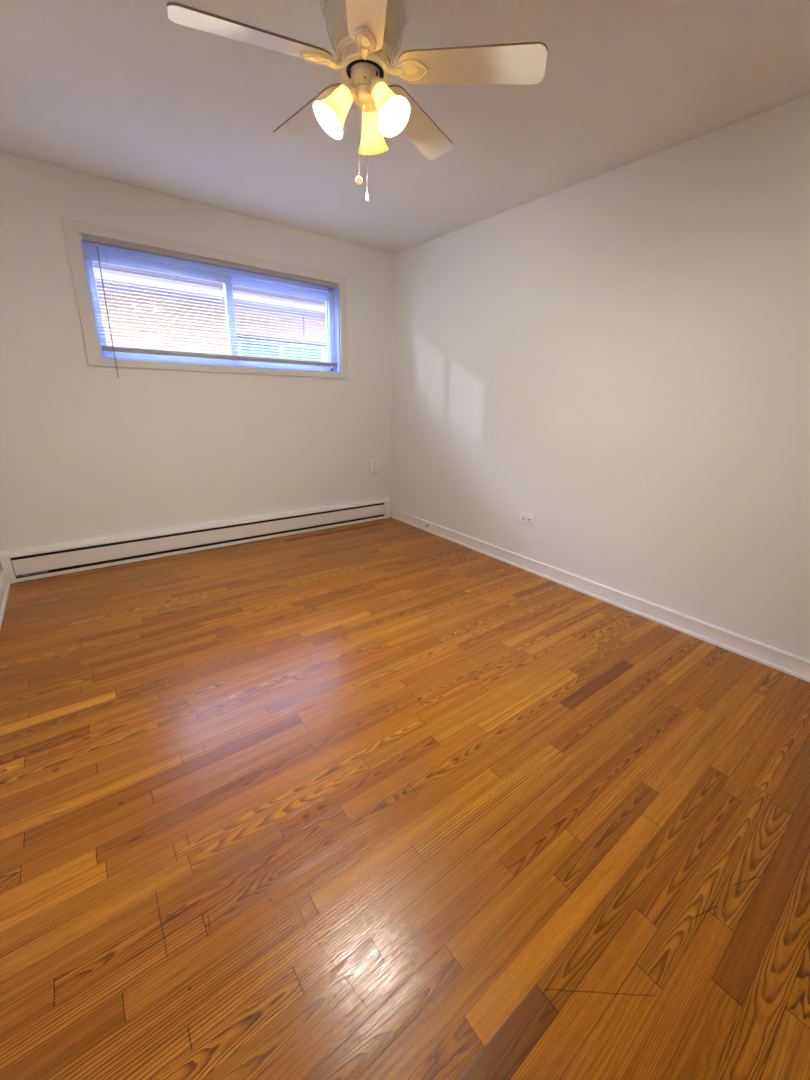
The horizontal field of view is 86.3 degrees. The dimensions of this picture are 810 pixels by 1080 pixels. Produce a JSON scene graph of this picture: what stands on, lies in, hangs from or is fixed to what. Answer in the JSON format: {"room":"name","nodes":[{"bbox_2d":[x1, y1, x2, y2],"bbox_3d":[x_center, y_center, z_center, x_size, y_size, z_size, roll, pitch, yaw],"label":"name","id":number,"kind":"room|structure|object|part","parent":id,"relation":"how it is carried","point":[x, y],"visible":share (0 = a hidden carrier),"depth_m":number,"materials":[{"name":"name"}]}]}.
{"room":"empty bedroom","nodes":[
{"label":"empty bedroom","id":0,"kind":"room"},
{"bbox_2d":[0,151,393,550],"bbox_3d":[-1.420,-0.933,3.511,3.405,2.940,0.150,-12,23,-36],"label":"wall","id":1,"kind":"structure","parent":0,"point":[87,451],"depth_m":3.09,"materials":[{"name":"paint"}]},
{"bbox_2d":[0,497,390,583],"bbox_3d":[-1.387,-0.082,3.698,3.074,0.209,0.067,-12,23,-36],"label":"baseboard heater","id":2,"kind":"object","parent":1,"relation":"attached to","point":[31,563],"visible":0.98,"depth_m":3.37,"materials":[{"name":"metal"}]},
{"bbox_3d":[-1.399,-0.079,3.691,2.964,0.208,0.064,-12,23,-36],"label":"panel","id":3,"kind":"part","parent":2,"relation":"part of","materials":[{"name":"metal"}]},
{"bbox_2d":[61,216,347,378],"bbox_3d":[-1.324,-1.710,3.298,1.928,0.815,0.169,-12,23,-36],"label":"window","id":4,"kind":"structure","parent":1,"relation":"in","point":[104,355],"depth_m":3.09,"materials":[{"name":"plastic"}]},
{"bbox_3d":[-1.662,-1.620,3.071,0.885,0.603,0.020,-12,23,-36],"label":"sash","id":5,"kind":"part","parent":4,"relation":"part of","materials":[{"name":"plastic"}]},
{"bbox_2d":[79,233,338,377],"bbox_3d":[-1.282,-1.629,3.271,1.789,0.820,0.067,-12,23,-36],"label":"window blind","id":6,"kind":"object","parent":4,"relation":"attached to","point":[97,240],"visible":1,"depth_m":3.11,"materials":[{"name":"plastic"}]},
{"bbox_3d":[-1.898,-1.573,2.813,0.002,0.610,0.026,-12,23,-36],"label":"ladder cord","id":7,"kind":"part","parent":6,"relation":"part of","materials":[{"name":"white fabric"}]},
{"bbox_3d":[-1.607,-1.636,3.026,0.002,0.610,0.026,-12,23,-36],"label":"ladder cord","id":8,"kind":"part","parent":6,"relation":"part of","materials":[{"name":"white fabric"}]},
{"bbox_3d":[-1.303,-1.413,3.353,1.750,0.034,0.024,-12,23,-36],"label":"rail","id":9,"kind":"part","parent":6,"relation":"part of","materials":[{"name":"plastic"}]},
{"bbox_3d":[-1.355,-1.690,3.211,0.002,0.610,0.026,-12,23,-36],"label":"ladder cord","id":10,"kind":"part","parent":6,"relation":"part of","materials":[{"name":"white fabric"}]},
{"bbox_3d":[-0.850,-1.800,3.581,0.002,0.610,0.026,-12,23,-36],"label":"ladder cord","id":11,"kind":"part","parent":6,"relation":"part of","materials":[{"name":"white fabric"}]},
{"bbox_3d":[-0.652,-1.843,3.726,0.002,0.610,0.026,-12,23,-36],"label":"ladder cord","id":12,"kind":"part","parent":6,"relation":"part of","materials":[{"name":"white fabric"}]},
{"bbox_3d":[-0.611,-1.862,3.724,0.020,0.570,0.004,-12,23,-36],"label":"lift cord","id":13,"kind":"part","parent":6,"relation":"part of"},
{"bbox_3d":[-1.025,-1.768,3.566,0.866,0.603,0.020,-12,23,-36],"label":"sash","id":14,"kind":"part","parent":4,"relation":"part of","materials":[{"name":"plastic"}]},
{"bbox_2d":[369,459,376,472],"bbox_3d":[-0.317,-0.744,4.346,0.084,0.132,0.038,-12,23,-36],"label":"electrical outlet","id":15,"kind":"object","parent":1,"relation":"attached to","point":[372,462],"visible":1,"depth_m":4.33,"materials":[{"name":"plastic"}]},
{"bbox_3d":[-0.310,-0.741,4.337,0.076,0.124,0.006,-12,23,-36],"label":"plate","id":16,"kind":"part","parent":15,"relation":"part of","materials":[{"name":"plastic"}]},
{"bbox_2d":[0,518,809,1079],"bbox_3d":[-0.109,0.579,2.168,3.145,0.001,4.277,-12,23,-36],"label":"floor","id":17,"kind":"structure","parent":0,"point":[388,798],"depth_m":1.30,"materials":[{"name":"brown wood"}]},
{"bbox_2d":[0,0,809,253],"bbox_3d":[-0.044,-1.792,1.379,3.405,0.120,4.550,-12,23,-36],"label":"ceiling","id":18,"kind":"structure","parent":0,"point":[121,91],"depth_m":1.85,"materials":[{"name":"paint"}]},
{"bbox_2d":[167,0,547,201],"bbox_3d":[-0.155,-1.436,1.403,1.074,0.577,1.044,-12,23,-36],"label":"ceiling fan","id":19,"kind":"object","parent":18,"relation":"hanging from","point":[366,36],"visible":1,"depth_m":1.31,"materials":[{"name":"wood"}]},
{"bbox_3d":[-0.430,-1.445,1.239,0.447,0.006,0.118,-8,34,-22],"label":"blade","id":20,"kind":"part","parent":19,"relation":"part of","materials":[{"name":"laminate"}]},
{"bbox_3d":[-0.344,-1.578,1.595,0.118,0.006,0.447,-29,34,-32],"label":"blade","id":21,"kind":"part","parent":19,"relation":"part of","materials":[{"name":"laminate"}]},
{"bbox_3d":[-0.214,-1.371,1.367,0.050,0.090,0.050,34,3,-28],"label":"bulb","id":22,"kind":"part","parent":19,"relation":"part of","materials":[{"name":"white glass"}]},
{"bbox_3d":[-0.212,-1.373,1.367,0.111,0.108,0.111,34,3,-28],"label":"lamp shade","id":23,"kind":"part","parent":19,"relation":"part of","materials":[{"name":"beige glass"}]},
{"bbox_2d":[340,78,355,100],"bbox_3d":[-0.175,-1.425,1.365,0.052,0.042,0.052,34,3,-28],"label":"socket","id":24,"kind":"object","parent":19,"relation":"attached to","point":[348,86],"depth_m":1.35,"materials":[{"name":"metal"}]},
{"bbox_3d":[-0.147,-1.308,1.374,0.003,0.250,0.002,-12,23,-36],"label":"pull chain","id":25,"kind":"part","parent":19,"relation":"part of","materials":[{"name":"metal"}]},
{"bbox_3d":[-0.096,-1.355,1.060,0.118,0.006,0.447,13,22,-11],"label":"blade","id":26,"kind":"part","parent":19,"relation":"part of","materials":[{"name":"laminate"}]},
{"bbox_2d":[362,105,376,112],"bbox_3d":[-0.120,-1.445,1.431,0.052,0.042,0.052,4,56,7],"label":"socket","id":27,"kind":"object","parent":19,"relation":"attached to","point":[374,110],"depth_m":1.43,"materials":[{"name":"metal"}]},
{"bbox_3d":[-0.116,-1.409,1.483,0.111,0.108,0.111,4,56,7],"label":"lamp shade","id":28,"kind":"part","parent":19,"relation":"part of","materials":[{"name":"beige glass"}]},
{"bbox_2d":[370,76,385,97],"bbox_3d":[-0.087,-1.418,1.353,0.052,0.042,0.052,-32,-7,41],"label":"socket","id":29,"kind":"object","parent":19,"relation":"attached to","point":[376,82],"depth_m":1.33,"materials":[{"name":"metal"}]},
{"bbox_3d":[-0.057,-1.359,1.347,0.050,0.090,0.050,-32,-7,41],"label":"bulb","id":30,"kind":"part","parent":19,"relation":"part of","materials":[{"name":"white glass"}]},
{"bbox_3d":[-0.059,-1.362,1.347,0.111,0.108,0.111,-32,-7,41],"label":"lamp shade","id":31,"kind":"part","parent":19,"relation":"part of","materials":[{"name":"beige glass"}]},
{"bbox_3d":[0.043,-1.571,1.637,0.118,0.006,0.447,-3,13,33],"label":"blade","id":32,"kind":"part","parent":19,"relation":"part of","materials":[{"name":"white wood"}]},
{"bbox_3d":[0.197,-1.433,1.305,0.447,0.006,0.118,10,6,10],"label":"blade","id":33,"kind":"part","parent":19,"relation":"part of","materials":[{"name":"laminate"}]},
{"bbox_2d":[390,94,809,659],"bbox_3d":[1.252,-0.602,2.756,0.150,2.940,4.400,-12,23,-36],"label":"wall","id":34,"kind":"structure","parent":0,"point":[618,360],"depth_m":2.45,"materials":[{"name":"paint"}]},
{"bbox_2d":[422,520,427,528],"bbox_3d":[0.193,-0.150,4.154,0.029,0.076,0.069,-12,23,-36],"label":"phone jack","id":35,"kind":"object","parent":34,"relation":"attached to","point":[424,522],"visible":1,"depth_m":4.14,"materials":[{"name":"plastic"}]},
{"bbox_2d":[519,512,534,526],"bbox_3d":[0.908,-0.154,3.220,0.010,0.086,0.136,-12,23,-36],"label":"electrical outlet","id":36,"kind":"object","parent":34,"relation":"attached to","point":[527,519],"visible":1,"depth_m":3.22,"materials":[{"name":"plastic"}]},
{"bbox_2d":[391,508,809,681],"bbox_3d":[1.113,0.266,3.054,0.022,0.098,4.249,-12,23,-36],"label":"baseboard","id":37,"kind":"structure","parent":34,"relation":"attached to","point":[791,664],"depth_m":2.64,"materials":[{"name":"wood"}]},
{"bbox_3d":[-1.334,-0.042,0.861,0.150,2.940,4.400,-12,23,-36],"label":"wall","id":38,"kind":"structure","parent":0,"visible":0},
{"bbox_2d":[0,571,9,628],"bbox_3d":[-1.316,0.805,1.234,0.022,0.098,4.182,-12,23,-36],"label":"baseboard","id":39,"kind":"structure","parent":38,"relation":"attached to","point":[4,584],"depth_m":2.61,"materials":[{"name":"wood"}]},
{"label":"outside","id":40,"kind":"structure","parent":0,"visible":0},
{"bbox_3d":[-4.475,-1.592,10.153,24.000,0.200,13.850,-12,23,-36],"label":"ground","id":41,"kind":"structure","parent":40,"visible":0},
{"bbox_2d":[93,262,326,361],"bbox_3d":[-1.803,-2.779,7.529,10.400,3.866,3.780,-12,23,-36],"label":"window glass","id":42,"kind":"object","parent":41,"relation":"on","point":[252,341],"visible":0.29,"depth_m":5.16,"materials":[{"name":"clear glass"}]}
]}

